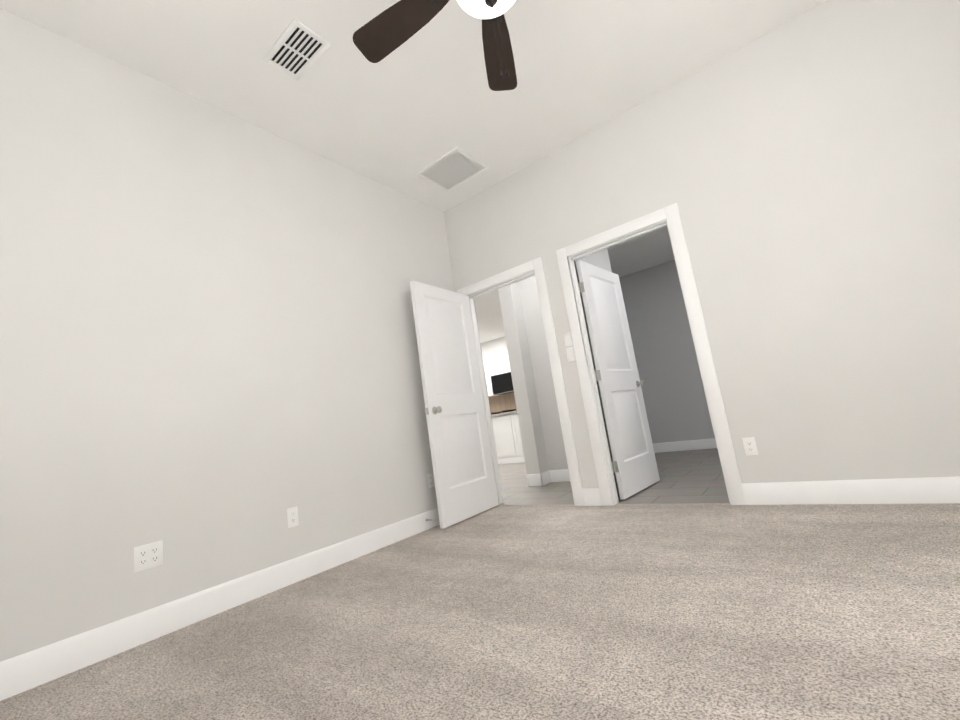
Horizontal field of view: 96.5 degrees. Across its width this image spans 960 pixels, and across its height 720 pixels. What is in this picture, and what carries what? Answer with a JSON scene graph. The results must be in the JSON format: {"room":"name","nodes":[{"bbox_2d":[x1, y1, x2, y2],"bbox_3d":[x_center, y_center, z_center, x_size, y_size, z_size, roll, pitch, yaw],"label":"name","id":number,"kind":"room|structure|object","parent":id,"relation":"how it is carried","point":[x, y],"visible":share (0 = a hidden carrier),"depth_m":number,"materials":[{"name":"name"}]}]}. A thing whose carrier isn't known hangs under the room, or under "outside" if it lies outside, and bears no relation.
{"room":"empty bedroom","nodes":[
{"label":"empty bedroom","id":0,"kind":"room"},
{"bbox_2d":[0,8,454,661],"bbox_3d":[-1.580,-0.153,2.581,0.120,3.050,4.520,-15,-11,36],"label":"wall","id":1,"kind":"structure","parent":0,"point":[210,372],"depth_m":2.36,"materials":[{"name":"paint"}]},
{"bbox_2d":[134,540,162,572],"bbox_3d":[-1.596,0.946,2.065,0.007,0.115,0.116,-15,-11,36],"label":"outlet","id":2,"kind":"object","parent":1,"relation":"attached to","point":[148,556],"visible":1,"depth_m":2.06,"materials":[{"name":"white plastic"}]},
{"bbox_2d":[0,508,439,700],"bbox_3d":[-1.282,1.261,2.370,0.015,0.135,4.400,-15,-11,36],"label":"baseboard","id":3,"kind":"structure","parent":1,"relation":"attached to","point":[21,673],"depth_m":2.10,"materials":[{"name":"white wood"}]},
{"bbox_2d":[287,506,298,527],"bbox_3d":[-1.156,0.971,2.647,0.007,0.115,0.070,-15,-11,36],"label":"outlet","id":4,"kind":"object","parent":1,"relation":"attached to","point":[292,517],"visible":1,"depth_m":2.64,"materials":[{"name":"white plastic"}]},
{"bbox_2d":[427,473,433,487],"bbox_3d":[-0.415,1.018,3.624,0.007,0.115,0.070,-15,-11,36],"label":"outlet","id":5,"kind":"object","parent":1,"relation":"attached to","point":[430,477],"visible":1,"depth_m":3.62,"materials":[{"name":"white plastic"}]},
{"bbox_2d":[0,0,825,211],"bbox_3d":[-0.114,-2.124,1.632,4.340,0.100,4.640,-15,-11,36],"label":"ceiling","id":6,"kind":"structure","parent":0,"point":[400,117],"depth_m":2.76,"materials":[{"name":"paint"}]},
{"bbox_2d":[263,19,330,80],"bbox_3d":[-1.069,-1.795,2.497,0.355,0.010,0.225,-15,-11,36],"label":"ceiling vent","id":7,"kind":"object","parent":6,"relation":"in","point":[297,50],"visible":1,"depth_m":2.49,"materials":[{"name":"white plastic"}]},
{"bbox_2d":[353,0,516,90],"bbox_3d":[-0.010,-1.563,1.705,1.269,1.005,1.263,-15,-11,36],"label":"ceiling fan","id":8,"kind":"object","parent":6,"relation":"hanging from","point":[383,35],"visible":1,"depth_m":1.94,"materials":[{"name":"brown wood"}]},
{"bbox_2d":[415,147,487,191],"bbox_3d":[-0.252,-1.704,3.864,0.500,0.010,0.440,-15,-11,36],"label":"ceiling vent","id":9,"kind":"object","parent":6,"relation":"in","point":[453,168],"visible":1,"depth_m":3.85,"materials":[{"name":"white plastic"}]},
{"bbox_2d":[0,503,959,719],"bbox_3d":[0.313,0.956,1.125,4.340,0.100,4.560,-15,-11,36],"label":"floor carpet","id":10,"kind":"object","parent":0,"point":[700,611],"visible":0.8,"depth_m":1.57,"materials":[{"name":"beige carpet"}]},
{"bbox_2d":[480,336,506,356],"bbox_3d":[0.502,0.866,10.146,6.280,2.740,0.120,-15,-11,36],"label":"wall","id":11,"kind":"structure","parent":0,"point":[494,346],"depth_m":10.25,"materials":[{"name":"paint"}]},
{"bbox_2d":[483,355,494,396],"bbox_3d":[0.211,0.400,10.096,0.408,0.920,0.335,-15,-11,36],"label":"upper cabinet","id":12,"kind":"object","parent":11,"relation":"attached to","point":[486,360],"depth_m":9.91,"materials":[{"name":"white wood"}]},
{"bbox_2d":[491,352,506,374],"bbox_3d":[0.493,0.103,9.896,0.380,0.480,0.335,-15,-11,36],"label":"upper cabinet","id":13,"kind":"object","parent":11,"relation":"attached to","point":[497,364],"depth_m":9.76,"materials":[{"name":"white wood"}]},
{"bbox_2d":[491,372,513,394],"bbox_3d":[0.684,0.515,9.685,0.760,0.435,0.411,-15,-11,36],"label":"microwave","id":14,"kind":"object","parent":13,"relation":"attached to","point":[502,384],"visible":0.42,"depth_m":9.58,"materials":[{"name":"black glass"}]},
{"bbox_2d":[488,393,516,412],"bbox_3d":[0.342,1.098,10.175,3.500,0.460,0.010,-15,-11,36],"label":"backsplash","id":15,"kind":"structure","parent":11,"relation":"attached to","point":[499,403],"depth_m":10.03,"materials":[{"name":"brown wood"}]},
{"bbox_2d":[503,351,510,371],"bbox_3d":[0.791,0.025,9.674,0.380,0.480,0.335,-15,-11,36],"label":"upper cabinet","id":16,"kind":"object","parent":11,"relation":"attached to","point":[506,363],"depth_m":9.62,"materials":[{"name":"white wood"}]},
{"bbox_2d":[498,282,548,473],"bbox_3d":[0.500,0.101,5.180,0.180,2.740,0.210,-15,-11,36],"label":"wall","id":17,"kind":"structure","parent":0,"point":[531,430],"depth_m":5.08,"materials":[{"name":"paint"}]},
{"bbox_2d":[527,473,542,485],"bbox_3d":[0.625,1.370,4.890,0.195,0.135,0.015,-15,-11,36],"label":"baseboard","id":18,"kind":"structure","parent":17,"relation":"attached to","point":[534,480],"depth_m":4.88,"materials":[{"name":"white wood"}]},
{"bbox_2d":[540,471,550,485],"bbox_3d":[0.759,1.355,4.921,0.015,0.135,0.225,-15,-11,36],"label":"baseboard","id":19,"kind":"structure","parent":17,"relation":"attached to","point":[546,477],"depth_m":4.91,"materials":[{"name":"white wood"}]},
{"bbox_2d":[518,249,611,469],"bbox_3d":[1.043,-0.009,4.981,1.310,2.740,0.120,-15,-11,36],"label":"wall","id":20,"kind":"structure","parent":0,"point":[545,393],"depth_m":5.12,"materials":[{"name":"paint"}]},
{"bbox_2d":[549,469,569,481],"bbox_3d":[1.212,1.256,4.714,1.010,0.135,0.015,-15,-11,36],"label":"baseboard","id":21,"kind":"structure","parent":20,"relation":"attached to","point":[562,475],"depth_m":4.92,"materials":[{"name":"white wood"}]},
{"bbox_2d":[474,226,674,342],"bbox_3d":[0.036,-0.916,7.564,9.300,0.100,5.079,-15,-11,36],"label":"ceiling","id":22,"kind":"structure","parent":0,"point":[645,251],"depth_m":6.19,"materials":[{"name":"paint"}]},
{"bbox_2d":[575,250,619,496],"bbox_3d":[1.154,-0.151,4.163,0.120,2.740,1.060,-15,-11,36],"label":"wall","id":23,"kind":"structure","parent":0,"point":[597,259],"depth_m":4.38,"materials":[{"name":"paint"}]},
{"bbox_2d":[576,260,659,498],"bbox_3d":[1.270,0.132,3.909,0.168,2.045,0.811,-16,-11,41],"label":"door","id":24,"kind":"structure","parent":23,"relation":"in","point":[630,438],"depth_m":3.84,"materials":[{"name":"white wood"}]},
{"bbox_2d":[498,448,728,504],"bbox_3d":[0.419,1.862,7.104,9.300,0.098,5.160,-15,-11,36],"label":"floor","id":25,"kind":"structure","parent":0,"point":[691,476],"depth_m":4.21,"materials":[{"name":"grey tile"}]},
{"bbox_2d":[491,415,518,463],"bbox_3d":[0.620,1.506,8.311,0.484,0.900,0.618,-15,-11,36],"label":"base cabinet","id":26,"kind":"object","parent":25,"relation":"on","point":[507,438],"depth_m":8.06,"materials":[{"name":"wood"}]},
{"bbox_2d":[499,411,514,414],"bbox_3d":[-0.017,1.195,8.805,2.940,0.040,0.680,-15,-11,36],"label":"countertop","id":27,"kind":"structure","parent":26,"relation":"on","point":[512,412],"depth_m":7.99,"materials":[{"name":"white stone"}]},
{"bbox_2d":[491,409,516,414],"bbox_3d":[0.410,1.034,8.451,0.750,0.044,0.480,-15,-11,36],"label":"cooktop","id":28,"kind":"object","parent":27,"relation":"in","point":[504,411],"visible":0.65,"depth_m":8.23,"materials":[{"name":"black glass"}]},
{"bbox_2d":[511,411,524,462],"bbox_3d":[1.000,1.407,8.028,0.483,0.900,0.618,-15,-11,36],"label":"base cabinet","id":29,"kind":"object","parent":25,"relation":"on","point":[519,454],"depth_m":7.88,"materials":[{"name":"wood"}]},
{"bbox_2d":[619,260,714,443],"bbox_3d":[3.106,-0.138,6.111,2.940,2.740,0.120,-15,-11,36],"label":"wall","id":30,"kind":"structure","parent":0,"point":[675,400],"depth_m":6.31,"materials":[{"name":"paint"}]},
{"bbox_2d":[653,438,716,452],"bbox_3d":[3.252,1.134,5.861,2.700,0.135,0.015,-15,-11,36],"label":"baseboard","id":31,"kind":"structure","parent":30,"relation":"attached to","point":[710,443],"depth_m":6.10,"materials":[{"name":"white wood"}]},
{"bbox_2d":[444,0,959,488],"bbox_3d":[-0.911,0.117,4.974,10.420,3.050,0.120,-15,-11,36],"label":"wall","id":32,"kind":"structure","parent":0,"point":[802,170],"depth_m":2.69,"materials":[{"name":"paint"}]},
{"bbox_2d":[457,257,584,505],"bbox_3d":[0.353,0.239,4.012,1.000,2.160,0.156,-15,-11,36],"label":"door frame","id":33,"kind":"structure","parent":32,"relation":"attached to","point":[531,268],"depth_m":3.81,"materials":[{"name":"white wood"}]},
{"bbox_2d":[563,331,572,346],"bbox_3d":[0.747,-0.177,3.650,0.072,0.125,0.010,-15,-11,36],"label":"light switch","id":34,"kind":"object","parent":32,"relation":"attached to","point":[567,339],"visible":1,"depth_m":3.65,"materials":[{"name":"white plastic"}]},
{"bbox_2d":[565,346,575,361],"bbox_3d":[0.766,-0.050,3.630,0.072,0.125,0.010,-15,-11,36],"label":"light switch","id":35,"kind":"object","parent":32,"relation":"attached to","point":[570,354],"visible":1,"depth_m":3.63,"materials":[{"name":"white plastic"}]},
{"bbox_2d":[582,488,601,505],"bbox_3d":[0.908,1.109,3.470,0.148,0.135,0.015,-15,-11,36],"label":"baseboard","id":36,"kind":"structure","parent":32,"relation":"attached to","point":[591,497],"depth_m":3.46,"materials":[{"name":"white wood"}]},
{"bbox_2d":[556,203,745,505],"bbox_3d":[1.254,0.004,3.340,1.000,2.160,0.156,-15,-11,36],"label":"door frame","id":37,"kind":"structure","parent":32,"relation":"attached to","point":[667,216],"depth_m":3.36,"materials":[{"name":"white wood"}]},
{"bbox_2d":[742,437,757,455],"bbox_3d":[1.787,0.571,2.833,0.070,0.115,0.007,-15,-11,36],"label":"outlet","id":38,"kind":"object","parent":32,"relation":"attached to","point":[750,447],"visible":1,"depth_m":2.83,"materials":[{"name":"white plastic"}]},
{"bbox_2d":[742,476,959,504],"bbox_3d":[2.501,0.693,2.282,1.912,0.135,0.015,-15,-11,36],"label":"baseboard","id":39,"kind":"structure","parent":32,"relation":"attached to","point":[935,490],"depth_m":2.50,"materials":[{"name":"white wood"}]}
]}

